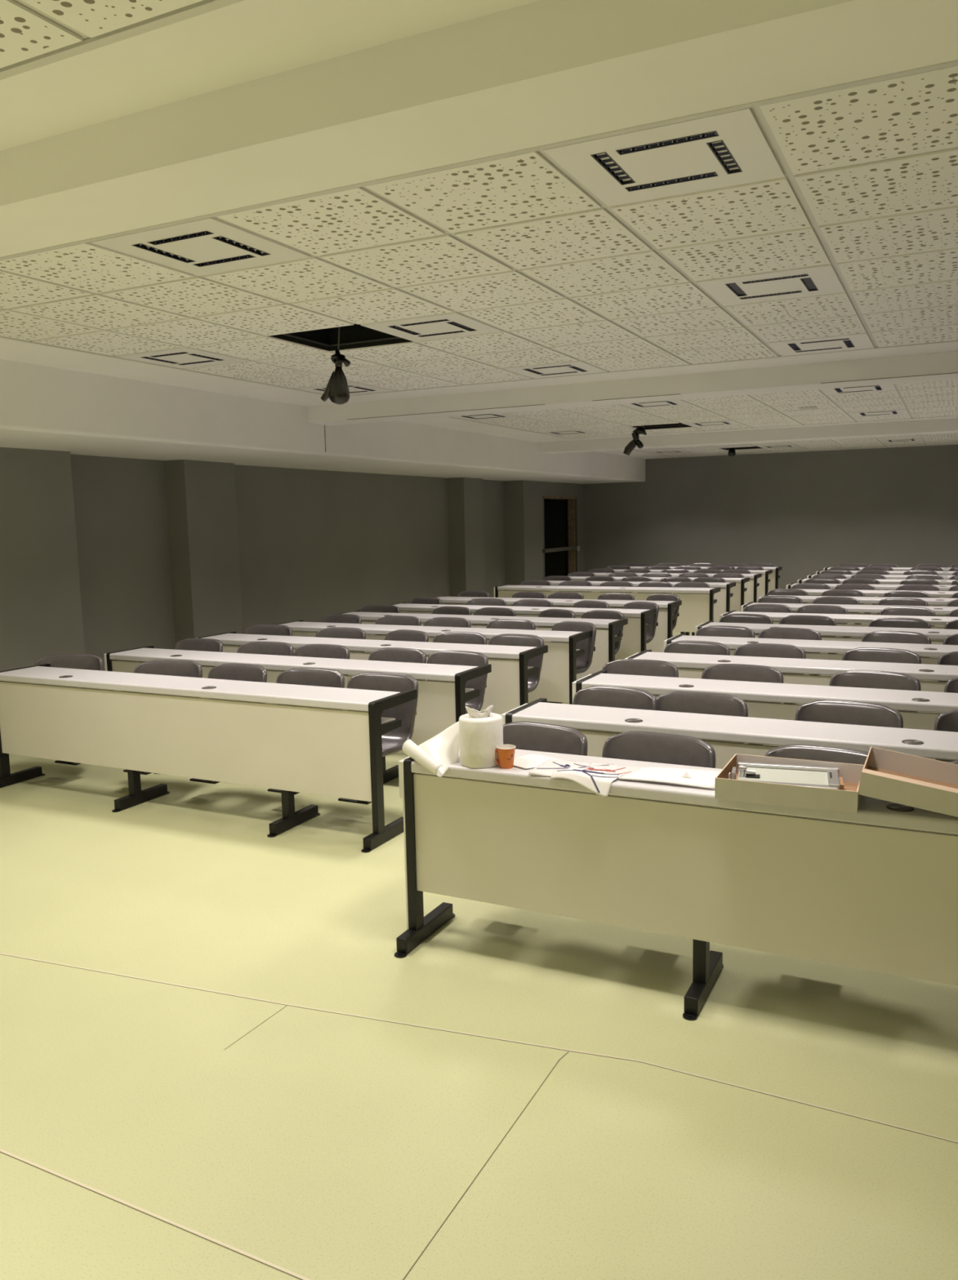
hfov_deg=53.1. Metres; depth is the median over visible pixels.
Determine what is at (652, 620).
chair
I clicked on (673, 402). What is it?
recessed light
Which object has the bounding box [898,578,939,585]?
chair
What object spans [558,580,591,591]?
chair
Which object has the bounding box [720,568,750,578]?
chair
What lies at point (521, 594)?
chair
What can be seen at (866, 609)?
desk
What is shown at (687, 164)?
ceiling vent
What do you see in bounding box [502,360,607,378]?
recessed light
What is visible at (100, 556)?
wall
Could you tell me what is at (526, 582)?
chair
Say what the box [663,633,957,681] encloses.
desk
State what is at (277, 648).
chair
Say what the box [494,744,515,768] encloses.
paper cup
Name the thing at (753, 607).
chair
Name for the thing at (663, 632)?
desk
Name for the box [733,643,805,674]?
chair
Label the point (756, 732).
desk
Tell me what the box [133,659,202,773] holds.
chair
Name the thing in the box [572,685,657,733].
chair
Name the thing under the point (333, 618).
chair
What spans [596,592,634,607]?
chair
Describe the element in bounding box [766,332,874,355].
ceiling vent
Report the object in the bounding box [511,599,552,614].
chair
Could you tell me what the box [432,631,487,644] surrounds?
chair
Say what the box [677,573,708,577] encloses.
chair
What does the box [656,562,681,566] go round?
chair
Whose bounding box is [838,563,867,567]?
chair
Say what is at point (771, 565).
chair
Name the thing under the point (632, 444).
bundle
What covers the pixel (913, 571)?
chair
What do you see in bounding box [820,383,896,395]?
recessed light
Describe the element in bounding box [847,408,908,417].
recessed light
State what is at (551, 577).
chair
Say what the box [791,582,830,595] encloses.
chair
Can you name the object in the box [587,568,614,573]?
chair
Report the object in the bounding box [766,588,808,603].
chair
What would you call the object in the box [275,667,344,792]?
chair
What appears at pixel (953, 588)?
chair
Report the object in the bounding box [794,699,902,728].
chair
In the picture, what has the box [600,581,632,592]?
chair
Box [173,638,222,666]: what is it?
chair
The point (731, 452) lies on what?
bundle
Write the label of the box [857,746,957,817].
carton
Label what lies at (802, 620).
chair
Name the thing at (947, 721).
chair
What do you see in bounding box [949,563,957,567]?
chair
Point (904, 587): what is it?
chair
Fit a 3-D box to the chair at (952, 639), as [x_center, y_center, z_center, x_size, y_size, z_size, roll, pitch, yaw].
[3.415,0.325,6.512,0.469,0.687,0.501,2,8,21]
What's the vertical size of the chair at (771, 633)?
0.687 m
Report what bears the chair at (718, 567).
on the desk at (762, 589)
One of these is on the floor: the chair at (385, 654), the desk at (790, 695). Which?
the desk at (790, 695)
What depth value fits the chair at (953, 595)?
10.09 m
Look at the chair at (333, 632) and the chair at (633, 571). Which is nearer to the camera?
the chair at (333, 632)
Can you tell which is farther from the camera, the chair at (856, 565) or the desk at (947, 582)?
the chair at (856, 565)
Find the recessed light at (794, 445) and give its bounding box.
[758,444,799,448]
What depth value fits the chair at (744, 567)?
15.65 m
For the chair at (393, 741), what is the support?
on the desk at (285, 748)
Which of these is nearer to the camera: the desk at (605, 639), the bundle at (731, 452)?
the desk at (605, 639)
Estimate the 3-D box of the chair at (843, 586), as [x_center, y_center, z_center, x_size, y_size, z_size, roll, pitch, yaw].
[4.374,-0.305,11.291,0.469,0.687,0.501,4,9,34]
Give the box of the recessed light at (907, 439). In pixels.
[879,437,922,442]
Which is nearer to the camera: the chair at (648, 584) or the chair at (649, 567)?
the chair at (648, 584)
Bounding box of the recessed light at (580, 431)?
[537,428,596,435]
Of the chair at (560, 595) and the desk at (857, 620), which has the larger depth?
the chair at (560, 595)
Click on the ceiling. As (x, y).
(397, 146)
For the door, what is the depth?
18.81 m
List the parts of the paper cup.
handle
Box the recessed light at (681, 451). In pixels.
[648,449,689,453]
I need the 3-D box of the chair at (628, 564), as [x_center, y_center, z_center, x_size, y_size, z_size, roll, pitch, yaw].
[2.749,-1.044,17.345,0.469,0.687,0.501,3,8,28]
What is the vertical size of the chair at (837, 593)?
0.687 m
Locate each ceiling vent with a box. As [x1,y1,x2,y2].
[89,217,311,275]
[115,346,249,368]
[360,311,502,342]
[542,107,784,206]
[766,332,874,355]
[798,405,817,409]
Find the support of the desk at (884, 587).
on the floor
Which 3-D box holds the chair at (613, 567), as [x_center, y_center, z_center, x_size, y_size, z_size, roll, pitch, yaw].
[2.352,-0.927,16.491,0.469,0.687,0.501,2,8,21]
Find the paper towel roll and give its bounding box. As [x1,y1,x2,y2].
[458,705,502,768]
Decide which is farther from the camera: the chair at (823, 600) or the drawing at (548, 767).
the chair at (823, 600)
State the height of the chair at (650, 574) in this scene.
0.687 m
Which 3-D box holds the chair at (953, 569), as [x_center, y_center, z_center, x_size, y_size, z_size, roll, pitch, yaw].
[7.174,-0.724,14.111,0.469,0.687,0.501,2,8,21]
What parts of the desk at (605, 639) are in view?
panel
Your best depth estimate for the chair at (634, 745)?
3.83 m
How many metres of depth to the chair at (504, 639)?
7.14 m
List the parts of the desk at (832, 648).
panel, panel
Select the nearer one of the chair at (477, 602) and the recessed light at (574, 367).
the recessed light at (574, 367)
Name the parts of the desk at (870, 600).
panel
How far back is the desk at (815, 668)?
5.81 m
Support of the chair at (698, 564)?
on the desk at (773, 583)
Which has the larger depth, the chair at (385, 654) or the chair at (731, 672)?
the chair at (385, 654)
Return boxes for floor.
[0,631,957,1279]
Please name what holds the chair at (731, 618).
on the desk at (845, 633)
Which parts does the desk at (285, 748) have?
leg, panel, leg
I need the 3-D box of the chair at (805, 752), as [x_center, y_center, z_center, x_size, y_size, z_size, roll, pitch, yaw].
[1.188,0.768,3.416,0.469,0.687,0.501,3,9,32]
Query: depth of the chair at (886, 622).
7.75 m
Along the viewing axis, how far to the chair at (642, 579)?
13.58 m
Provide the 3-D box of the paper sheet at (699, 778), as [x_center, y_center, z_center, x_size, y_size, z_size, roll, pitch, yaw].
[0.696,0.479,3.401,0.345,0.011,0.230,2,8,26]
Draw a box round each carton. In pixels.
[714,753,863,813]
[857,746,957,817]
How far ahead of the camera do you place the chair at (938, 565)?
15.31 m
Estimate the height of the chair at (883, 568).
0.687 m
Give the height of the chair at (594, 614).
0.687 m
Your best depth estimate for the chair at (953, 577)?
12.63 m
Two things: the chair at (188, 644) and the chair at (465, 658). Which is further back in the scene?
the chair at (188, 644)
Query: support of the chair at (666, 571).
attached to the desk at (750, 594)
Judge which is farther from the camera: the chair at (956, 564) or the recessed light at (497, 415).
the chair at (956, 564)
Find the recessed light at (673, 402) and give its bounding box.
[619,400,692,408]
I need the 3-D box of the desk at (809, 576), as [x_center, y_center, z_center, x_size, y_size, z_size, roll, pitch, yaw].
[6.133,-0.523,13.371,2.948,0.754,0.551,2,8,26]
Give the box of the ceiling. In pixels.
[0,0,957,484]
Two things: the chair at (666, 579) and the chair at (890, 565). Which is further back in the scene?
the chair at (890, 565)
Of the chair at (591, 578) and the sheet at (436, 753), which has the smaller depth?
the sheet at (436, 753)
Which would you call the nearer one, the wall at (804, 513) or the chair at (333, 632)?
the chair at (333, 632)
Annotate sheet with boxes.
[402,721,459,777]
[513,753,568,768]
[617,766,719,789]
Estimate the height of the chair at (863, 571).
0.687 m
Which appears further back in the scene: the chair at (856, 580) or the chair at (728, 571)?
the chair at (728, 571)
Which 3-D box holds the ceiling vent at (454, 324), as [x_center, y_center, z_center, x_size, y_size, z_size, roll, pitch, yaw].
[-0.248,-1.719,5.247,0.574,0.029,0.574,2,8,26]
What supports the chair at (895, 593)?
on the desk at (870, 600)
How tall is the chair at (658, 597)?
0.687 m
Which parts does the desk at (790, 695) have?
panel, panel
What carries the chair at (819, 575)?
on the desk at (947, 582)
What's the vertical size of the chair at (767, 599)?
0.687 m
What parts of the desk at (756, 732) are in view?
panel, panel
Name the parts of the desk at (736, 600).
panel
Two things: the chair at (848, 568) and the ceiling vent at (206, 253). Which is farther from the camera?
the chair at (848, 568)
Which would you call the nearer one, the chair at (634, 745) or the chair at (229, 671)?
the chair at (634, 745)
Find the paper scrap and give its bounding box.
[681,772,690,777]
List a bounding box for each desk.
[0,663,417,853]
[103,645,491,783]
[196,631,547,715]
[275,620,591,704]
[337,610,627,702]
[391,602,656,660]
[394,748,957,1020]
[433,595,681,652]
[493,584,719,635]
[501,697,957,831]
[534,579,735,634]
[568,576,749,611]
[572,670,957,759]
[593,573,761,604]
[613,569,772,602]
[625,649,957,713]
[630,566,782,591]
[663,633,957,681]
[694,620,957,657]
[720,610,957,640]
[740,601,957,626]
[758,594,957,615]
[780,587,957,605]
[785,582,955,596]
[796,577,955,591]
[806,573,952,585]
[815,569,954,575]
[822,566,951,571]
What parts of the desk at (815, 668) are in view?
panel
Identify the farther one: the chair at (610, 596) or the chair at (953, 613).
the chair at (610, 596)
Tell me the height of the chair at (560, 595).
0.687 m
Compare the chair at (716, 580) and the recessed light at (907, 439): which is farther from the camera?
the recessed light at (907, 439)
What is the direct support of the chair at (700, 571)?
on the desk at (750, 594)
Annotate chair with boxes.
[35,653,103,761]
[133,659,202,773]
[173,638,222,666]
[207,662,266,782]
[236,641,293,671]
[243,624,292,635]
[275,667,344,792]
[293,644,349,675]
[315,626,365,652]
[320,613,361,623]
[346,671,417,802]
[358,604,399,621]
[368,647,426,679]
[374,615,421,635]
[384,629,428,642]
[407,596,441,612]
[422,617,471,637]
[426,649,488,714]
[431,606,471,615]
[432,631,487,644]
[456,591,488,604]
[466,598,506,613]
[472,607,515,625]
[485,618,535,630]
[487,633,543,693]
[491,721,587,791]
[511,591,546,604]
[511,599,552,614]
[519,580,551,591]
[537,608,574,626]
[542,575,571,586]
[546,591,583,606]
[551,621,595,703]
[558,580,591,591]
[566,572,595,576]
[572,600,608,616]
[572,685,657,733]
[580,609,623,654]
[584,576,614,581]
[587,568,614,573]
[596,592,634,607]
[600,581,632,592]
[601,658,678,695]
[601,730,715,804]
[604,565,631,569]
[608,572,637,577]
[620,576,652,586]
[622,562,646,566]
[622,568,651,573]
[622,601,658,643]
[637,581,672,593]
[640,572,671,577]
[643,565,670,569]
[645,593,679,630]
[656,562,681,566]
[656,690,747,743]
[659,577,691,587]
[660,568,688,573]
[663,640,729,669]
[673,565,701,569]
[673,582,709,635]
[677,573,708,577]
[688,562,714,566]
[692,577,725,588]
[693,568,721,573]
[695,625,755,649]
[701,663,782,703]
[707,565,735,569]
[712,573,743,577]
[719,613,773,634]
[720,562,746,566]
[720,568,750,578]
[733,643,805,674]
[735,565,763,574]
[742,604,791,622]
[748,563,774,571]
[757,595,802,611]
[757,627,821,653]
[763,744,885,826]
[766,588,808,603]
[778,614,835,636]
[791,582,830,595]
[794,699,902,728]
[795,604,848,623]
[804,577,839,583]
[811,596,859,613]
[812,573,846,578]
[819,569,852,574]
[820,589,864,604]
[828,566,859,570]
[828,669,920,711]
[834,583,875,596]
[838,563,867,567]
[841,577,879,590]
[841,647,920,680]
[849,573,885,579]
[855,569,888,574]
[861,566,893,570]
[861,630,930,657]
[867,563,897,567]
[868,617,930,628]
[876,597,928,613]
[879,606,935,626]
[882,590,928,605]
[895,584,939,597]
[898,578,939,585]
[902,569,937,574]
[905,573,942,585]
[909,566,942,571]
[915,563,946,567]
[933,709,957,760]
[934,760,957,835]
[937,651,957,681]
[942,633,957,644]
[943,619,957,629]
[943,677,957,693]
[946,599,957,615]
[947,566,957,571]
[947,585,957,598]
[947,608,957,617]
[948,574,957,579]
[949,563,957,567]
[949,579,957,585]
[950,592,957,598]
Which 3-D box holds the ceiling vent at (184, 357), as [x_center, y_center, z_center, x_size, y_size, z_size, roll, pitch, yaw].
[-1.861,-1.787,6.044,0.574,0.029,0.574,2,8,26]
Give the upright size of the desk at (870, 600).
0.754 m
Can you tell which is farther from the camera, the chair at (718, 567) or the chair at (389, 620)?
the chair at (718, 567)
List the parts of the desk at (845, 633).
panel, panel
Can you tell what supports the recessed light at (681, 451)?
in the ceiling
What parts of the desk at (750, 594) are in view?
panel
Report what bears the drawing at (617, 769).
on the desk at (861, 895)
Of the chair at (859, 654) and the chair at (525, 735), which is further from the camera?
the chair at (859, 654)
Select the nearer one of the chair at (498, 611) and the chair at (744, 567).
the chair at (498, 611)
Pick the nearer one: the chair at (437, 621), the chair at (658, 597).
the chair at (437, 621)
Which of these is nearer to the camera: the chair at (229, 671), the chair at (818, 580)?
the chair at (229, 671)
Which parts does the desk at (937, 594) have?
panel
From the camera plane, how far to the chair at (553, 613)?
9.06 m
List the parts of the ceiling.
opening rail, opening rail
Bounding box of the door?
[542,496,577,577]
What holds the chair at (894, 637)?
on the desk at (832, 648)
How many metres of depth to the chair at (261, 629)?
8.22 m
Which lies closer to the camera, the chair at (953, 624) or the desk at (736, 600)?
the chair at (953, 624)
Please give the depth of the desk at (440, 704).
6.11 m
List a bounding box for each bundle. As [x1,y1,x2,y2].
[320,326,350,404]
[622,426,646,455]
[727,447,735,456]
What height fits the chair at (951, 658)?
0.687 m
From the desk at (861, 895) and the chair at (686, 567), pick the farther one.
the chair at (686, 567)
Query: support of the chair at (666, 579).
on the desk at (722, 606)
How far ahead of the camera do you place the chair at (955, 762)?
3.36 m
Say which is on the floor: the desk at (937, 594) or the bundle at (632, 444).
the desk at (937, 594)
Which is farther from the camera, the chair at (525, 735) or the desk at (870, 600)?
the desk at (870, 600)
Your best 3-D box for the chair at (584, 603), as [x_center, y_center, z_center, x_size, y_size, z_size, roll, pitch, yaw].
[1.025,-0.043,9.792,0.501,0.687,0.469,-8,10,-43]
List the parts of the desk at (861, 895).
panel, leg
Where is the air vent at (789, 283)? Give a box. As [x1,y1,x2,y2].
[696,262,844,306]
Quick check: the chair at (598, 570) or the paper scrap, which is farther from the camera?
the chair at (598, 570)
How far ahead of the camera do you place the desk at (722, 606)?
12.58 m
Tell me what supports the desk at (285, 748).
on the floor
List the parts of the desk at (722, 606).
panel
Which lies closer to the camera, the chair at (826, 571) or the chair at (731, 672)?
the chair at (731, 672)
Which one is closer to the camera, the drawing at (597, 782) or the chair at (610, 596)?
the drawing at (597, 782)
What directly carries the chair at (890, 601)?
on the desk at (866, 609)
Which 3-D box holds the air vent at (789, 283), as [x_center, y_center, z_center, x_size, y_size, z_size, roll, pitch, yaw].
[1.365,-1.651,4.451,0.574,0.029,0.574,2,8,26]
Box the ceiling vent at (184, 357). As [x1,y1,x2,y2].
[115,346,249,368]
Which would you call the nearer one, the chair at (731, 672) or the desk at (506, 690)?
the chair at (731, 672)
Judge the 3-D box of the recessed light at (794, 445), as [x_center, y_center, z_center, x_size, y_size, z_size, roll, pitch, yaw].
[4.825,-3.123,15.405,0.574,0.029,0.574,2,8,26]
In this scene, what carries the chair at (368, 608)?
on the desk at (605, 639)
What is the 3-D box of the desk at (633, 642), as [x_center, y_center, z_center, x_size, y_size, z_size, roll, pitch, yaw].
[0.333,0.038,9.932,2.948,0.754,0.551,2,8,26]
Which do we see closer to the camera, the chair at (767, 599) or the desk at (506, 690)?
the desk at (506, 690)
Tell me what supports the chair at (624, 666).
on the desk at (790, 695)
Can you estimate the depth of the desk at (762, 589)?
15.09 m
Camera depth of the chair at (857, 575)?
13.11 m
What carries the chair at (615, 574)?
attached to the desk at (736, 600)
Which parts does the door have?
architrave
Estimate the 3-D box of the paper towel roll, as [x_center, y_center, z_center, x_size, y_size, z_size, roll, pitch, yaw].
[0.008,0.358,3.646,0.167,0.226,0.167,2,8,26]
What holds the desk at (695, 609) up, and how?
on the floor
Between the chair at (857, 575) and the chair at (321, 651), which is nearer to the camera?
the chair at (321, 651)
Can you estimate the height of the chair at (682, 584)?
0.687 m
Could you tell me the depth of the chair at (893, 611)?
8.59 m
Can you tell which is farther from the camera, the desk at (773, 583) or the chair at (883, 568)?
the desk at (773, 583)
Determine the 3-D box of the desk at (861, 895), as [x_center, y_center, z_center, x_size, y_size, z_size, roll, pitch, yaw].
[1.085,0.874,3.264,2.948,0.754,0.551,2,8,26]
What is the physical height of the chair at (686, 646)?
0.687 m
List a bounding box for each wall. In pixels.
[0,447,584,689]
[548,444,957,588]
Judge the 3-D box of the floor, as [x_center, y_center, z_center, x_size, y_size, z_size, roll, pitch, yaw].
[2.202,0.769,7.352,12.100,0.121,21.620,2,8,26]
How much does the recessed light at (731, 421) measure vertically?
0.029 m
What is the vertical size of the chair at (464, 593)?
0.687 m
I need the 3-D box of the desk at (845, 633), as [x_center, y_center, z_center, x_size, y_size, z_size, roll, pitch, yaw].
[3.187,0.293,7.473,2.948,0.754,0.551,2,8,26]
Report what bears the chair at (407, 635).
attached to the desk at (506, 690)
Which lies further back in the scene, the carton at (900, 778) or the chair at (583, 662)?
the chair at (583, 662)
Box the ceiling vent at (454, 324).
[360,311,502,342]
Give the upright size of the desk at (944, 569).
0.754 m
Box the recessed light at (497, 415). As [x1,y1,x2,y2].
[451,413,520,420]
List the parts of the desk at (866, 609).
panel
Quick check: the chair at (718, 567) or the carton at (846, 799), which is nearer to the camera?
the carton at (846, 799)
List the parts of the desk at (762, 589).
panel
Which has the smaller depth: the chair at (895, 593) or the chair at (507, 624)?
the chair at (507, 624)
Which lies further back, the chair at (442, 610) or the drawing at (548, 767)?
the chair at (442, 610)
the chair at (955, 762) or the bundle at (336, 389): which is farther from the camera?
the bundle at (336, 389)
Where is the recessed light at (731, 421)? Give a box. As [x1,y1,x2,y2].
[681,419,742,426]
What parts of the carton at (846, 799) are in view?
glass panel, metal bracket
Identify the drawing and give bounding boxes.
[528,759,610,776]
[549,766,622,797]
[584,761,641,777]
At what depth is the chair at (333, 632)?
7.89 m
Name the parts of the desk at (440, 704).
panel, panel, leg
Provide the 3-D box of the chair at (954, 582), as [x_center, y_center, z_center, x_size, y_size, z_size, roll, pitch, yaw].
[5.938,-0.373,11.570,0.469,0.687,0.501,2,8,24]
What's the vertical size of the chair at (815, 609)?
0.687 m
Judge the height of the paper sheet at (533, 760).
0.008 m
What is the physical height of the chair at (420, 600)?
0.687 m
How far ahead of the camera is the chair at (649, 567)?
16.34 m
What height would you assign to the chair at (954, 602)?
0.687 m
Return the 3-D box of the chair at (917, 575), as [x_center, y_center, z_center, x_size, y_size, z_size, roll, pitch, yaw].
[5.843,-0.512,12.667,0.469,0.687,0.501,4,9,34]
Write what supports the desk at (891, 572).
on the floor
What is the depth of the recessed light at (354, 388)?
7.59 m
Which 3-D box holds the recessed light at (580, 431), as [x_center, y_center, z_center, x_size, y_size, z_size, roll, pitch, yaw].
[1.115,-2.610,12.001,0.574,0.029,0.574,2,8,26]
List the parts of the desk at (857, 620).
panel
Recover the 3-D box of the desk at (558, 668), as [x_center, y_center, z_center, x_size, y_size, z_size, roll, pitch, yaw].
[-0.509,0.272,8.246,2.948,0.754,0.551,2,8,26]
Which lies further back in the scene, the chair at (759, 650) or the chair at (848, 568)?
the chair at (848, 568)
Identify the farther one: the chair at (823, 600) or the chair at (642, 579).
the chair at (642, 579)
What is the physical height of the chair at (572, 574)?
0.687 m
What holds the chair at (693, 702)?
attached to the desk at (756, 732)
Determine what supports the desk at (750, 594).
on the floor
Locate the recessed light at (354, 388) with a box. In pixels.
[294,382,395,395]
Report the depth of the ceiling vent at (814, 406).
9.62 m
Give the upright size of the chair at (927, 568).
0.687 m
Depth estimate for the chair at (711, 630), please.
7.44 m
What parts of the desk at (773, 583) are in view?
panel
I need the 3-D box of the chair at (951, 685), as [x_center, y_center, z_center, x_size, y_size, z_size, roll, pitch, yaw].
[2.577,0.558,4.825,0.469,0.687,0.501,3,8,29]
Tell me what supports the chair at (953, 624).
on the desk at (845, 633)
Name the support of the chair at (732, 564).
on the desk at (773, 583)
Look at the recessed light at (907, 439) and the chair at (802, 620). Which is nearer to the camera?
the chair at (802, 620)
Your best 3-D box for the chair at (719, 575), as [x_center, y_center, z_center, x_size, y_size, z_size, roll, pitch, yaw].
[3.529,-0.609,13.809,0.469,0.687,0.501,3,9,32]
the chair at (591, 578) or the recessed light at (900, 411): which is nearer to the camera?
the recessed light at (900, 411)

